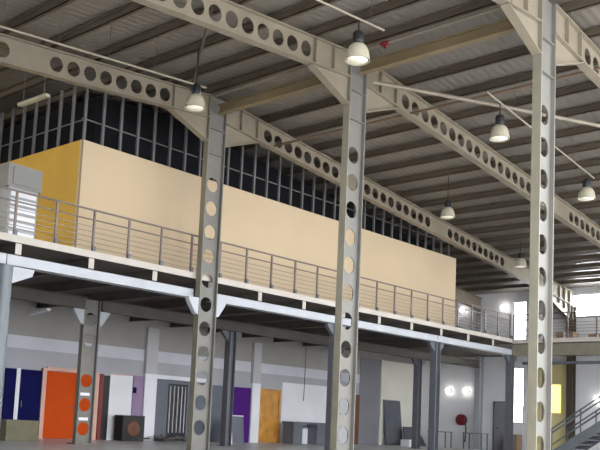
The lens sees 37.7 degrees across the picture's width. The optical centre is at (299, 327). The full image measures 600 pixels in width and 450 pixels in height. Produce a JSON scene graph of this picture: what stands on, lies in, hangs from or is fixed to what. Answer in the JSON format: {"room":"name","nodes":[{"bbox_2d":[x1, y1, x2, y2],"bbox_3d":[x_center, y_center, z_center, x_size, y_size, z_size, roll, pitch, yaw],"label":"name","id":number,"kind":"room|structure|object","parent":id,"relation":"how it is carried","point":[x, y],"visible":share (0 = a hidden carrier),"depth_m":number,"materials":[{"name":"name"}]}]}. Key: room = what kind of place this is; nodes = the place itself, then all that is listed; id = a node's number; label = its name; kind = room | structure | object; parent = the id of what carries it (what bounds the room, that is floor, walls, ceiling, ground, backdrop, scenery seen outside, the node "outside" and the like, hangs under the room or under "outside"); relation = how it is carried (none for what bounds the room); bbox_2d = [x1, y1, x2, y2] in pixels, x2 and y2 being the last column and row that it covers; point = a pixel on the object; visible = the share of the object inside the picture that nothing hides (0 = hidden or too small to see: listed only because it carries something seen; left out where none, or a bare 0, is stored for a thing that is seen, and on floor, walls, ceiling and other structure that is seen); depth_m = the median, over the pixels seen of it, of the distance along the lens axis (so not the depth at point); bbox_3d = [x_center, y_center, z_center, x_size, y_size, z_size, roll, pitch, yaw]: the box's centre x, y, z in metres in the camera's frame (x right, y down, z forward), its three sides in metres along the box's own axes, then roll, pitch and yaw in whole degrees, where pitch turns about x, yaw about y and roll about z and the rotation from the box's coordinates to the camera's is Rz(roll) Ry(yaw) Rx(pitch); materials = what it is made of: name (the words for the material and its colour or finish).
{"room":"warehouse","nodes":[
{"label":"warehouse","id":0,"kind":"room"},
{"bbox_2d":[1,299,412,442],"bbox_3d":[-5.550,-0.776,30.511,0.250,9.300,34.000,-3,-8,41],"label":"wall","id":1,"kind":"structure","parent":0,"point":[51,338],"depth_m":30.35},
{"bbox_2d":[1,368,42,437],"bbox_3d":[-8.448,2.295,26.714,0.115,2.110,1.240,-3,-8,41],"label":"door pair","id":2,"kind":"object","parent":1,"relation":"attached to","point":[22,387],"visible":0.83,"depth_m":26.72,"materials":[{"name":"blue laminate"}]},
{"bbox_2d":[38,367,99,439],"bbox_3d":[-7.341,2.424,27.972,0.134,2.240,2.120,-3,-8,41],"label":"door","id":3,"kind":"structure","parent":1,"relation":"in","point":[58,389],"depth_m":27.74,"materials":[{"name":"orange laminate"}]},
{"bbox_2d":[142,327,159,440],"bbox_3d":[-5.208,1.949,30.440,0.150,3.900,0.520,-3,-8,41],"label":"pilaster","id":4,"kind":"object","parent":1,"relation":"attached to","point":[150,374],"visible":0.86,"depth_m":30.39,"materials":[{"name":"grey paint"}]},
{"bbox_2d":[153,379,205,440],"bbox_3d":[-4.245,2.988,31.503,0.080,2.150,2.540,-3,-8,41],"label":"glazed door","id":5,"kind":"structure","parent":1,"relation":"in","point":[172,396],"depth_m":31.24,"materials":[{"name":"metal"}]},
{"bbox_2d":[248,342,261,442],"bbox_3d":[-1.758,2.524,34.348,0.150,3.900,0.450,-3,-8,41],"label":"pilaster","id":6,"kind":"object","parent":1,"relation":"attached to","point":[256,360],"visible":1,"depth_m":34.28,"materials":[{"name":"grey paint"}]},
{"bbox_2d":[258,388,280,442],"bbox_3d":[-1.237,3.502,34.899,0.114,2.120,1.250,-3,-8,41],"label":"door","id":7,"kind":"structure","parent":1,"relation":"in","point":[270,401],"depth_m":34.92,"materials":[{"name":"brown wood"}]},
{"bbox_2d":[280,382,347,443],"bbox_3d":[0.800,3.686,37.301,0.020,2.450,4.750,-3,-8,41],"label":"wall panel","id":8,"kind":"object","parent":1,"relation":"attached to","point":[293,407],"visible":0.43,"depth_m":36.69,"materials":[{"name":"white paint"}]},
{"bbox_2d":[358,357,380,444],"bbox_3d":[3.167,3.354,40.024,0.020,3.900,1.550,-3,-8,41],"label":"wall panel","id":9,"kind":"object","parent":1,"relation":"attached to","point":[370,369],"visible":1,"depth_m":40.00,"materials":[{"name":"grey paint"}]},
{"bbox_2d":[378,360,413,444],"bbox_3d":[4.669,3.600,41.681,0.080,3.900,2.950,-3,-8,41],"label":"wall panel","id":10,"kind":"object","parent":1,"relation":"attached to","point":[396,382],"visible":0.57,"depth_m":41.63,"materials":[{"name":"beige paint"}]},
{"bbox_2d":[0,439,482,449],"bbox_3d":[3.007,2.948,17.243,30.400,0.200,42.300,-3,-8,41],"label":"floor","id":11,"kind":"structure","parent":0,"point":[41,444],"depth_m":26.30,"materials":[{"name":"concrete"}]},
{"bbox_2d":[0,264,34,424],"bbox_3d":[-6.103,0.599,17.713,0.440,3.770,1.310,-3,-8,41],"label":"column","id":12,"kind":"structure","parent":11,"relation":"on","point":[9,274],"depth_m":17.73,"materials":[{"name":"metal"}]},
{"bbox_2d":[7,253,193,297],"bbox_3d":[-4.356,-1.123,19.839,0.160,0.240,5.070,-3,-8,41],"label":"beam","id":13,"kind":"structure","parent":12,"relation":"on","point":[39,265],"depth_m":19.53,"materials":[{"name":"white metal"}]},
{"bbox_2d":[0,419,39,440],"bbox_3d":[-7.937,2.880,24.701,0.530,0.580,1.040,-3,-8,41],"label":"crate","id":14,"kind":"object","parent":11,"relation":"on","point":[10,430],"visible":1,"depth_m":24.46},
{"bbox_2d":[67,299,109,444],"bbox_3d":[-5.904,1.208,24.332,0.400,4.000,1.210,-3,-8,41],"label":"steel column","id":15,"kind":"structure","parent":11,"relation":"on","point":[87,355],"depth_m":24.30,"materials":[{"name":"metal"}]},
{"bbox_2d":[11,285,87,308],"bbox_3d":[-9.908,-1.336,19.753,0.200,0.320,12.110,-3,-8,41],"label":"beam","id":16,"kind":"structure","parent":15,"relation":"on","point":[17,292],"depth_m":23.36,"materials":[{"name":"metal"}]},
{"bbox_2d":[27,258,93,278],"bbox_3d":[-7.577,-1.274,22.040,7.870,0.247,0.140,-3,-8,41],"label":"joist","id":17,"kind":"object","parent":16,"relation":"on","point":[88,263],"visible":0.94,"depth_m":19.77,"materials":[{"name":"metal"}]},
{"bbox_2d":[25,270,156,292],"bbox_3d":[-6.393,-1.076,23.382,7.870,0.247,0.140,-3,-8,41],"label":"joist","id":18,"kind":"object","parent":16,"relation":"on","point":[75,285],"visible":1,"depth_m":22.74,"materials":[{"name":"metal"}]},
{"bbox_2d":[96,374,109,439],"bbox_3d":[-6.497,2.607,28.945,0.090,2.160,0.400,-3,-8,41],"label":"board","id":19,"kind":"object","parent":11,"relation":"on","point":[104,383],"visible":0.96,"depth_m":28.90,"materials":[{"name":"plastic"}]},
{"bbox_2d":[106,373,132,439],"bbox_3d":[-6.055,2.663,29.472,0.055,2.200,0.940,-3,-8,41],"label":"board","id":20,"kind":"object","parent":11,"relation":"on","point":[120,393],"visible":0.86,"depth_m":29.43,"materials":[{"name":"white paint"}]},
{"bbox_2d":[113,415,144,440],"bbox_3d":[-5.667,3.336,29.205,0.480,0.840,0.900,-3,-8,41],"label":"speaker","id":21,"kind":"object","parent":11,"relation":"on","point":[126,427],"visible":1,"depth_m":28.96,"materials":[{"name":"black plastic"}]},
{"bbox_2d":[131,375,143,415],"bbox_3d":[-5.579,2.741,29.993,0.080,2.200,0.440,-3,-8,41],"label":"board","id":22,"kind":"object","parent":11,"relation":"on","point":[138,381],"visible":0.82,"depth_m":30.01,"materials":[{"name":"laminate"}]},
{"bbox_2d":[185,95,227,449],"bbox_3d":[-2.300,-1.387,21.868,0.400,8.940,1.270,-3,-8,41],"label":"steel column","id":23,"kind":"structure","parent":11,"relation":"on","point":[213,164],"depth_m":21.84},
{"bbox_2d":[0,33,210,141],"bbox_3d":[-6.065,-5.649,17.814,0.200,1.661,11.335,-3,-8,41],"label":"beam","id":24,"kind":"structure","parent":23,"relation":"attached to","point":[27,56],"depth_m":19.63,"materials":[{"name":"metal"}]},
{"bbox_2d":[217,75,324,114],"bbox_3d":[-0.438,-5.594,20.843,4.230,0.240,0.160,-3,-8,41],"label":"tie beam","id":25,"kind":"structure","parent":23,"relation":"attached to","point":[310,83],"depth_m":21.03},
{"bbox_2d":[209,385,222,441],"bbox_3d":[-3.052,3.211,32.853,0.080,2.100,0.850,-3,-8,41],"label":"board","id":26,"kind":"object","parent":11,"relation":"on","point":[216,406],"visible":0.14,"depth_m":32.74,"materials":[{"name":"metal"}]},
{"bbox_2d":[216,330,241,446],"bbox_3d":[-2.303,1.946,28.251,0.400,3.690,0.884,-3,-8,41],"label":"column","id":27,"kind":"structure","parent":11,"relation":"on","point":[230,337],"depth_m":28.21,"materials":[{"name":"grey metal"}]},
{"bbox_2d":[231,415,243,443],"bbox_3d":[-2.348,3.674,31.768,0.150,1.010,0.860,-3,-8,41],"label":"whiteboard","id":28,"kind":"object","parent":11,"relation":"on","point":[237,422],"visible":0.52,"depth_m":31.85,"materials":[{"name":"plastic"}]},
{"bbox_2d":[233,387,250,442],"bbox_3d":[-2.276,3.342,33.746,0.060,2.100,0.930,-3,-8,41],"label":"panel","id":29,"kind":"object","parent":11,"relation":"on","point":[242,396],"visible":0.64,"depth_m":33.84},
{"bbox_2d":[282,421,324,444],"bbox_3d":[0.182,4.256,35.514,0.600,0.880,2.100,-3,-8,41],"label":"reception desk","id":30,"kind":"object","parent":11,"relation":"on","point":[293,432],"visible":0.88,"depth_m":35.41,"materials":[{"name":"stone"}]},
{"bbox_2d":[324,323,345,449],"bbox_3d":[0.969,1.777,25.724,0.400,3.770,0.884,-3,-8,41],"label":"column","id":31,"kind":"structure","parent":11,"relation":"on","point":[330,327],"depth_m":25.64,"materials":[{"name":"grey metal"}]},
{"bbox_2d":[207,293,334,323],"bbox_3d":[-0.629,-0.502,24.060,0.160,0.240,5.060,-3,-8,41],"label":"beam","id":32,"kind":"structure","parent":31,"relation":"on","point":[233,301],"depth_m":23.88,"materials":[{"name":"white metal"}]},
{"bbox_2d":[342,317,436,341],"bbox_3d":[2.834,0.075,27.984,0.160,0.240,5.430,-3,-8,41],"label":"beam","id":33,"kind":"structure","parent":31,"relation":"on","point":[363,325],"depth_m":27.95,"materials":[{"name":"white metal"}]},
{"bbox_2d":[328,346,344,430],"bbox_3d":[1.282,2.543,32.312,0.400,3.690,0.884,-3,-8,41],"label":"column","id":34,"kind":"structure","parent":11,"relation":"on","point":[342,349],"depth_m":32.52,"materials":[{"name":"grey metal"}]},
{"bbox_2d":[101,300,480,367],"bbox_3d":[1.331,0.535,32.484,0.200,0.320,20.920,-3,-8,41],"label":"beam","id":35,"kind":"structure","parent":34,"relation":"on","point":[111,307],"depth_m":29.55,"materials":[{"name":"metal"}]},
{"bbox_2d":[36,282,211,308],"bbox_3d":[-5.208,-0.879,24.723,7.870,0.247,0.140,-3,-8,41],"label":"joist","id":36,"kind":"object","parent":35,"relation":"on","point":[128,294],"visible":0.61,"depth_m":24.38,"materials":[{"name":"metal"}]},
{"bbox_2d":[87,292,261,314],"bbox_3d":[-4.024,-0.682,26.064,7.870,0.247,0.140,-3,-8,41],"label":"joist","id":37,"kind":"object","parent":35,"relation":"on","point":[174,303],"visible":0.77,"depth_m":25.61,"materials":[{"name":"metal"}]},
{"bbox_2d":[129,301,305,321],"bbox_3d":[-2.840,-0.485,27.406,7.870,0.247,0.140,-3,-8,41],"label":"joist","id":38,"kind":"object","parent":35,"relation":"on","point":[230,310],"visible":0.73,"depth_m":26.56,"materials":[{"name":"metal"}]},
{"bbox_2d":[170,309,344,327],"bbox_3d":[-1.656,-0.288,28.747,7.870,0.247,0.140,-3,-8,41],"label":"joist","id":39,"kind":"object","parent":35,"relation":"on","point":[257,318],"visible":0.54,"depth_m":28.37,"materials":[{"name":"metal"}]},
{"bbox_2d":[206,316,380,332],"bbox_3d":[-0.472,-0.090,30.088,7.870,0.247,0.140,-3,-8,41],"label":"joist","id":40,"kind":"object","parent":35,"relation":"on","point":[373,319],"visible":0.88,"depth_m":29.62,"materials":[{"name":"metal"}]},
{"bbox_2d":[241,323,412,337],"bbox_3d":[0.712,0.107,31.429,7.870,0.247,0.140,-3,-8,41],"label":"joist","id":41,"kind":"object","parent":35,"relation":"on","point":[319,330],"visible":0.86,"depth_m":31.34,"materials":[{"name":"metal"}]},
{"bbox_2d":[273,329,442,341],"bbox_3d":[1.896,0.304,32.771,7.870,0.247,0.140,-3,-8,41],"label":"joist","id":42,"kind":"object","parent":35,"relation":"on","point":[367,335],"visible":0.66,"depth_m":31.95,"materials":[{"name":"metal"}]},
{"bbox_2d":[303,334,468,345],"bbox_3d":[3.080,0.501,34.112,7.870,0.247,0.140,-3,-8,41],"label":"joist","id":43,"kind":"object","parent":35,"relation":"on","point":[456,336],"visible":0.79,"depth_m":33.56,"materials":[{"name":"metal"}]},
{"bbox_2d":[345,339,493,349],"bbox_3d":[4.264,0.698,35.453,7.870,0.247,0.140,-3,-8,41],"label":"joist","id":44,"kind":"object","parent":35,"relation":"on","point":[482,341],"visible":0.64,"depth_m":34.92,"materials":[{"name":"metal"}]},
{"bbox_2d":[330,64,366,449],"bbox_3d":[1.061,-1.557,18.926,0.400,8.940,0.760,-3,-8,41],"label":"steel column","id":45,"kind":"structure","parent":11,"relation":"on","point":[354,113],"depth_m":18.90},
{"bbox_2d":[131,0,350,104],"bbox_3d":[-2.704,-5.819,14.872,0.200,1.661,11.335,-3,-8,41],"label":"beam","id":46,"kind":"structure","parent":45,"relation":"attached to","point":[326,59],"depth_m":17.36,"materials":[{"name":"metal"}]},
{"bbox_2d":[212,6,501,96],"bbox_3d":[1.741,-6.037,18.823,11.300,0.158,0.100,-3,-8,41],"label":"purlin","id":47,"kind":"object","parent":45,"relation":"attached to","point":[388,42],"visible":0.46,"depth_m":18.61,"materials":[{"name":"brown metal"}]},
{"bbox_2d":[366,70,599,247],"bbox_3d":[8.245,-3.164,27.226,0.200,3.325,20.877,-3,-8,41],"label":"beam","id":48,"kind":"structure","parent":45,"relation":"attached to","point":[379,98],"depth_m":22.56,"materials":[{"name":"metal"}]},
{"bbox_2d":[383,400,401,444],"bbox_3d":[4.331,4.422,40.953,0.293,2.080,1.300,-3,-8,41],"label":"slate board","id":49,"kind":"object","parent":11,"relation":"on","point":[392,410],"visible":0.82,"depth_m":40.89,"materials":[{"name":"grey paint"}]},
{"bbox_2d":[411,358,424,448],"bbox_3d":[4.835,3.135,36.336,0.400,3.690,0.884,-3,-8,41],"label":"column","id":50,"kind":"structure","parent":11,"relation":"on","point":[417,374],"depth_m":36.29,"materials":[{"name":"grey metal"}]},
{"bbox_2d":[427,341,443,449],"bbox_3d":[4.554,2.374,29.785,0.400,3.770,0.884,-3,-8,41],"label":"column","id":51,"kind":"structure","parent":11,"relation":"on","point":[435,348],"depth_m":29.74,"materials":[{"name":"grey metal"}]},
{"bbox_2d":[437,335,511,355],"bbox_3d":[6.370,0.663,31.989,0.160,0.240,5.280,-3,-8,41],"label":"beam","id":52,"kind":"structure","parent":51,"relation":"on","point":[440,339],"depth_m":31.75,"materials":[{"name":"white metal"}]},
{"bbox_2d":[473,311,483,448],"bbox_3d":[8.230,2.391,40.410,0.360,6.340,0.415,-3,-8,41],"label":"end column","id":53,"kind":"structure","parent":11,"relation":"on","point":[479,372],"depth_m":40.29,"materials":[{"name":"white metal"}]},
{"bbox_2d":[455,286,482,310],"bbox_3d":[1.569,-3.201,33.124,0.200,2.568,20.875,-3,-8,41],"label":"beam","id":54,"kind":"structure","parent":53,"relation":"on","point":[461,295],"depth_m":39.90,"materials":[{"name":"metal"}]},
{"bbox_2d":[504,355,516,449],"bbox_3d":[8.040,2.954,33.734,0.400,3.770,0.844,-3,-8,41],"label":"column","id":55,"kind":"structure","parent":11,"relation":"on","point":[509,383],"depth_m":33.69,"materials":[{"name":"grey metal"}]},
{"bbox_2d":[513,342,599,356],"bbox_3d":[13.569,0.624,29.344,14.070,0.460,0.180,-3,-8,41],"label":"beam","id":56,"kind":"structure","parent":55,"relation":"attached to","point":[559,349],"depth_m":32.45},
{"bbox_2d":[527,0,556,449],"bbox_3d":[4.407,-1.726,15.997,0.400,8.940,0.760,-3,-8,41],"label":"steel column","id":57,"kind":"structure","parent":11,"relation":"on","point":[544,64],"depth_m":15.97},
{"bbox_2d":[358,18,516,74],"bbox_3d":[2.915,-5.763,17.907,4.210,0.240,0.160,-3,-8,41],"label":"tie beam","id":58,"kind":"structure","parent":57,"relation":"attached to","point":[502,27],"depth_m":17.93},
{"bbox_2d":[492,0,542,55],"bbox_3d":[0.642,-5.988,11.943,0.200,1.661,11.335,-3,-8,41],"label":"beam","id":59,"kind":"structure","parent":57,"relation":"attached to","point":[522,14],"depth_m":15.77,"materials":[{"name":"metal"}]},
{"bbox_2d":[556,4,599,88],"bbox_3d":[11.591,-3.333,24.297,0.200,3.325,20.877,-3,-8,41],"label":"beam","id":60,"kind":"structure","parent":57,"relation":"attached to","point":[572,42],"depth_m":17.30,"materials":[{"name":"metal"}]},
{"bbox_2d":[274,67,599,146],"bbox_3d":[3.975,-5.167,19.729,12.400,0.057,0.060,-3,-8,41],"label":"pipe","id":61,"kind":"object","parent":60,"relation":"attached to","point":[597,68],"visible":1,"depth_m":20.35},
{"bbox_2d":[372,80,599,127],"bbox_3d":[4.798,-4.967,19.947,6.489,0.665,0.122,3,-6,-9],"label":"pipe","id":62,"kind":"object","parent":60,"relation":"attached to","point":[375,82],"visible":0.84,"depth_m":19.80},
{"bbox_2d":[566,306,575,440],"bbox_3d":[11.561,2.222,37.494,0.360,6.340,0.415,-3,-8,41],"label":"end column","id":63,"kind":"structure","parent":11,"relation":"on","point":[570,368],"depth_m":37.42,"materials":[{"name":"metal"}]},
{"bbox_2d":[225,110,573,322],"bbox_3d":[4.884,-2.993,30.168,0.200,3.325,20.877,-3,-8,41],"label":"beam","id":64,"kind":"structure","parent":63,"relation":"attached to","point":[243,128],"depth_m":27.48,"materials":[{"name":"metal"}]},
{"bbox_2d":[551,396,599,449],"bbox_3d":[11.664,1.851,29.289,6.544,5.323,1.364,-3,-8,41],"label":"stair railing","id":65,"kind":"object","parent":11,"relation":"on","point":[586,439],"depth_m":30.21,"materials":[{"name":"metal"}]},
{"bbox_2d":[0,0,599,294],"bbox_3d":[2.463,-4.672,24.279,21.100,2.118,34.400,-3,-8,41],"label":"ceiling","id":66,"kind":"structure","parent":0,"point":[74,14],"depth_m":21.20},
{"bbox_2d":[0,0,76,34],"bbox_3d":[-4.290,-6.169,16.369,20.630,0.152,0.160,-3,-8,41],"label":"roof purlin","id":67,"kind":"structure","parent":66,"relation":"attached to","point":[49,6],"depth_m":17.14,"materials":[{"name":"metal"}]},
{"bbox_2d":[0,0,164,71],"bbox_3d":[-3.542,-6.152,17.223,20.630,0.152,0.160,-3,-8,41],"label":"roof purlin","id":68,"kind":"structure","parent":66,"relation":"attached to","point":[131,8],"depth_m":17.72,"materials":[{"name":"metal"}]},
{"bbox_2d":[0,0,252,99],"bbox_3d":[-2.794,-6.135,18.077,20.630,0.152,0.160,-3,-8,41],"label":"roof purlin","id":69,"kind":"structure","parent":66,"relation":"attached to","point":[176,24],"depth_m":18.94,"materials":[{"name":"metal"}]},
{"bbox_2d":[0,0,339,121],"bbox_3d":[-2.046,-6.117,18.930,20.630,0.152,0.160,-3,-8,41],"label":"roof purlin","id":70,"kind":"structure","parent":66,"relation":"attached to","point":[306,6],"depth_m":19.38,"materials":[{"name":"metal"}]},
{"bbox_2d":[0,3,206,88],"bbox_3d":[-4.819,-5.681,16.094,0.044,1.571,8.404,-3,-8,41],"label":"conduit","id":71,"kind":"object","parent":70,"relation":"attached to","point":[1,26],"visible":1,"depth_m":17.09,"materials":[{"name":"metal"}]},
{"bbox_2d":[316,0,384,30],"bbox_3d":[-1.251,-5.884,13.041,0.044,1.511,8.504,-3,-8,41],"label":"conduit","id":72,"kind":"object","parent":70,"relation":"attached to","point":[320,1],"visible":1,"depth_m":15.50,"materials":[{"name":"metal"}]},
{"bbox_2d":[345,20,369,65],"bbox_3d":[1.034,-5.116,15.607,0.450,0.776,0.450,-3,-8,41],"label":"lamp","id":73,"kind":"object","parent":72,"relation":"hanging from","point":[357,54],"visible":1,"depth_m":15.50,"materials":[{"name":"white"}]},
{"bbox_2d":[185,50,205,111],"bbox_3d":[-2.231,-5.471,19.038,0.450,1.492,0.450,-3,-8,41],"label":"lamp","id":74,"kind":"object","parent":66,"relation":"hanging from","point":[195,102],"visible":1,"depth_m":18.90,"materials":[{"name":"white"}]},
{"bbox_2d":[107,0,425,101],"bbox_3d":[-1.298,-6.100,19.784,20.630,0.152,0.160,-3,-8,41],"label":"roof purlin","id":75,"kind":"structure","parent":66,"relation":"attached to","point":[390,6],"depth_m":18.79,"materials":[{"name":"metal"}]},
{"bbox_2d":[142,0,498,110],"bbox_3d":[-0.550,-6.083,20.637,20.630,0.152,0.160,-3,-8,41],"label":"roof purlin","id":76,"kind":"structure","parent":66,"relation":"attached to","point":[476,5],"depth_m":18.63,"materials":[{"name":"metal"}]},
{"bbox_2d":[176,0,599,120],"bbox_3d":[0.139,-5.922,21.415,20.630,0.152,0.160,-3,-8,41],"label":"roof purlin","id":77,"kind":"structure","parent":66,"relation":"attached to","point":[577,5],"depth_m":16.85,"materials":[{"name":"metal"}]},
{"bbox_2d":[232,57,597,150],"bbox_3d":[1.538,-5.486,22.988,20.630,0.152,0.160,-3,-8,41],"label":"roof purlin","id":78,"kind":"structure","parent":66,"relation":"attached to","point":[527,76],"depth_m":21.23,"materials":[{"name":"metal"}]},
{"bbox_2d":[486,83,594,178],"bbox_3d":[5.925,-4.826,21.178,0.044,1.166,5.704,-3,-8,41],"label":"conduit","id":79,"kind":"object","parent":78,"relation":"attached to","point":[487,92],"visible":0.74,"depth_m":20.55,"materials":[{"name":"metal"}]},
{"bbox_2d":[489,103,509,141],"bbox_3d":[4.423,-4.581,19.448,0.450,0.834,0.450,-3,-8,41],"label":"lamp","id":80,"kind":"object","parent":79,"relation":"hanging from","point":[499,132],"visible":1,"depth_m":19.33,"materials":[{"name":"white"}]},
{"bbox_2d":[257,81,598,162],"bbox_3d":[2.237,-5.268,23.774,20.630,0.152,0.160,-3,-8,41],"label":"roof purlin","id":81,"kind":"structure","parent":66,"relation":"attached to","point":[588,86],"depth_m":22.25,"materials":[{"name":"metal"}]},
{"bbox_2d":[259,26,599,122],"bbox_3d":[0.838,-5.704,22.201,20.630,0.152,0.160,-3,-8,41],"label":"roof purlin","id":82,"kind":"structure","parent":66,"relation":"attached to","point":[593,32],"depth_m":20.08,"materials":[{"name":"metal"}]},
{"bbox_2d":[281,102,599,174],"bbox_3d":[2.937,-5.049,24.560,20.630,0.152,0.160,-3,-8,41],"label":"roof purlin","id":83,"kind":"structure","parent":66,"relation":"attached to","point":[594,107],"depth_m":23.79,"materials":[{"name":"metal"}]},
{"bbox_2d":[300,125,599,185],"bbox_3d":[3.636,-4.831,25.347,20.630,0.152,0.160,-3,-8,41],"label":"roof purlin","id":84,"kind":"structure","parent":66,"relation":"attached to","point":[585,129],"depth_m":24.73,"materials":[{"name":"metal"}]},
{"bbox_2d":[322,141,599,195],"bbox_3d":[4.335,-4.613,26.133,20.630,0.152,0.160,-3,-8,41],"label":"roof purlin","id":85,"kind":"structure","parent":66,"relation":"attached to","point":[595,145],"depth_m":25.74,"materials":[{"name":"metal"}]},
{"bbox_2d":[347,158,599,205],"bbox_3d":[5.035,-4.395,26.919,20.630,0.152,0.160,-3,-8,41],"label":"roof purlin","id":86,"kind":"structure","parent":66,"relation":"attached to","point":[594,162],"depth_m":26.72,"materials":[{"name":"metal"}]},
{"bbox_2d":[362,174,599,214],"bbox_3d":[5.734,-4.177,27.706,20.630,0.152,0.160,-3,-8,41],"label":"roof purlin","id":87,"kind":"structure","parent":66,"relation":"attached to","point":[571,181],"depth_m":27.66,"materials":[{"name":"metal"}]},
{"bbox_2d":[378,188,599,224],"bbox_3d":[6.434,-3.958,28.492,20.630,0.152,0.160,-3,-8,41],"label":"roof purlin","id":88,"kind":"structure","parent":66,"relation":"attached to","point":[569,195],"depth_m":28.64,"materials":[{"name":"metal"}]},
{"bbox_2d":[396,201,599,232],"bbox_3d":[7.133,-3.740,29.279,20.630,0.152,0.160,-3,-8,41],"label":"roof purlin","id":89,"kind":"structure","parent":66,"relation":"attached to","point":[596,204],"depth_m":29.62,"materials":[{"name":"metal"}]},
{"bbox_2d":[412,213,599,240],"bbox_3d":[7.833,-3.522,30.065,20.630,0.152,0.160,-3,-8,41],"label":"roof purlin","id":90,"kind":"structure","parent":66,"relation":"attached to","point":[590,216],"depth_m":30.73,"materials":[{"name":"metal"}]},
{"bbox_2d":[428,224,599,248],"bbox_3d":[8.532,-3.304,30.852,20.630,0.152,0.160,-3,-8,41],"label":"roof purlin","id":91,"kind":"structure","parent":66,"relation":"attached to","point":[565,230],"depth_m":31.67,"materials":[{"name":"metal"}]},
{"bbox_2d":[439,235,599,255],"bbox_3d":[9.232,-3.086,31.638,20.630,0.152,0.160,-3,-8,41],"label":"roof purlin","id":92,"kind":"structure","parent":66,"relation":"attached to","point":[576,239],"depth_m":32.53,"materials":[{"name":"metal"}]},
{"bbox_2d":[456,270,599,285],"bbox_3d":[12.029,-2.213,34.783,20.630,0.152,0.160,-3,-8,41],"label":"roof purlin","id":93,"kind":"structure","parent":66,"relation":"attached to","point":[594,272],"depth_m":37.38,"materials":[{"name":"metal"}]},
{"bbox_2d":[456,245,599,263],"bbox_3d":[9.931,-2.868,32.424,20.630,0.152,0.160,-3,-8,41],"label":"roof purlin","id":94,"kind":"structure","parent":66,"relation":"attached to","point":[590,247],"depth_m":33.07,"materials":[{"name":"metal"}]},
{"bbox_2d":[456,262,599,278],"bbox_3d":[11.330,-2.431,33.997,20.630,0.152,0.160,-3,-8,41],"label":"roof purlin","id":95,"kind":"structure","parent":66,"relation":"attached to","point":[595,264],"depth_m":35.39,"materials":[{"name":"metal"}]},
{"bbox_2d":[456,254,599,271],"bbox_3d":[10.630,-2.650,33.211,20.630,0.152,0.160,-3,-8,41],"label":"roof purlin","id":96,"kind":"structure","parent":66,"relation":"attached to","point":[590,256],"depth_m":33.84,"materials":[{"name":"metal"}]},
{"bbox_2d":[461,277,599,291],"bbox_3d":[12.729,-1.995,35.570,20.630,0.152,0.160,-3,-8,41],"label":"roof purlin","id":97,"kind":"structure","parent":66,"relation":"attached to","point":[587,280],"depth_m":38.32,"materials":[{"name":"metal"}]},
{"bbox_2d":[0,239,599,356],"bbox_3d":[2.837,-0.844,23.117,22.100,0.100,34.000,-3,-8,41],"label":"floor","id":98,"kind":"structure","parent":0,"point":[27,250],"depth_m":24.00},
{"bbox_2d":[0,162,42,238],"bbox_3d":[-6.085,-2.591,18.784,0.680,1.660,0.800,-3,-8,41],"label":"tall cabinet","id":99,"kind":"object","parent":98,"relation":"on","point":[12,175],"visible":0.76,"depth_m":18.54,"materials":[{"name":"metal"}]},
{"bbox_2d":[0,162,42,193],"bbox_3d":[-6.067,-3.167,18.853,0.660,0.500,0.800,-3,-8,41],"label":"hood","id":100,"kind":"object","parent":99,"relation":"attached to","point":[12,175],"depth_m":18.55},
{"bbox_2d":[0,85,455,326],"bbox_3d":[-2.224,-2.830,28.974,6.890,4.660,16.665,-3,-8,41],"label":"wall","id":101,"kind":"structure","parent":98,"relation":"on","point":[104,154],"depth_m":23.85,"materials":[{"name":"paint"}]},
{"bbox_2d":[0,185,511,338],"bbox_3d":[-0.127,-1.388,24.620,0.094,1.044,25.230,-3,-8,41],"label":"guard railing","id":102,"kind":"object","parent":98,"relation":"on","point":[15,231],"visible":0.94,"depth_m":22.48,"materials":[{"name":"grey metal"}]},
{"bbox_2d":[0,232,511,342],"bbox_3d":[-1.248,-1.067,23.234,0.020,0.150,28.750,-3,-8,41],"label":"board","id":103,"kind":"object","parent":98,"relation":"attached to","point":[3,236],"visible":1,"depth_m":21.98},
{"bbox_2d":[512,310,599,338],"bbox_3d":[13.221,-0.253,29.681,13.240,1.044,0.094,-3,-8,41],"label":"guard railing","id":104,"kind":"object","parent":98,"relation":"on","point":[596,316],"visible":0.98,"depth_m":32.58,"materials":[{"name":"grey metal"}]},
{"bbox_2d":[420,286,599,449],"bbox_3d":[14.547,1.594,35.403,23.850,7.400,0.250,-3,-8,41],"label":"wall","id":105,"kind":"structure","parent":0,"point":[457,378],"depth_m":40.21,"materials":[{"name":"paint"}]},
{"bbox_2d":[492,401,504,449],"bbox_3d":[9.080,4.419,39.547,0.880,2.200,0.128,-3,-8,41],"label":"door leaf","id":106,"kind":"structure","parent":105,"relation":"in","point":[498,406],"depth_m":39.66,"materials":[{"name":"grey paint"}]},
{"bbox_2d":[513,367,523,422],"bbox_3d":[9.797,3.020,39.353,0.540,2.500,0.100,-3,-8,41],"label":"window","id":107,"kind":"structure","parent":105,"relation":"in","point":[518,371],"depth_m":39.36,"materials":[{"name":"white glass"}]},
{"bbox_2d":[513,301,525,338],"bbox_3d":[9.946,-0.184,39.693,0.680,2.050,0.100,-3,-8,41],"label":"window","id":108,"kind":"structure","parent":105,"relation":"in","point":[519,307],"depth_m":39.72,"materials":[{"name":"white glass"}]},
{"bbox_2d":[537,364,565,449],"bbox_3d":[10.919,3.492,38.139,1.450,3.900,0.030,-3,-8,41],"label":"wall panel","id":109,"kind":"object","parent":105,"relation":"attached to","point":[558,370],"visible":0.22,"depth_m":37.96,"materials":[{"name":"yellow paint"}]},
{"bbox_2d":[572,293,599,316],"bbox_3d":[13.314,-1.023,36.843,4.000,1.000,0.100,-3,-8,41],"label":"window","id":110,"kind":"structure","parent":105,"relation":"in","point":[588,301],"depth_m":37.73,"materials":[{"name":"white glass"}]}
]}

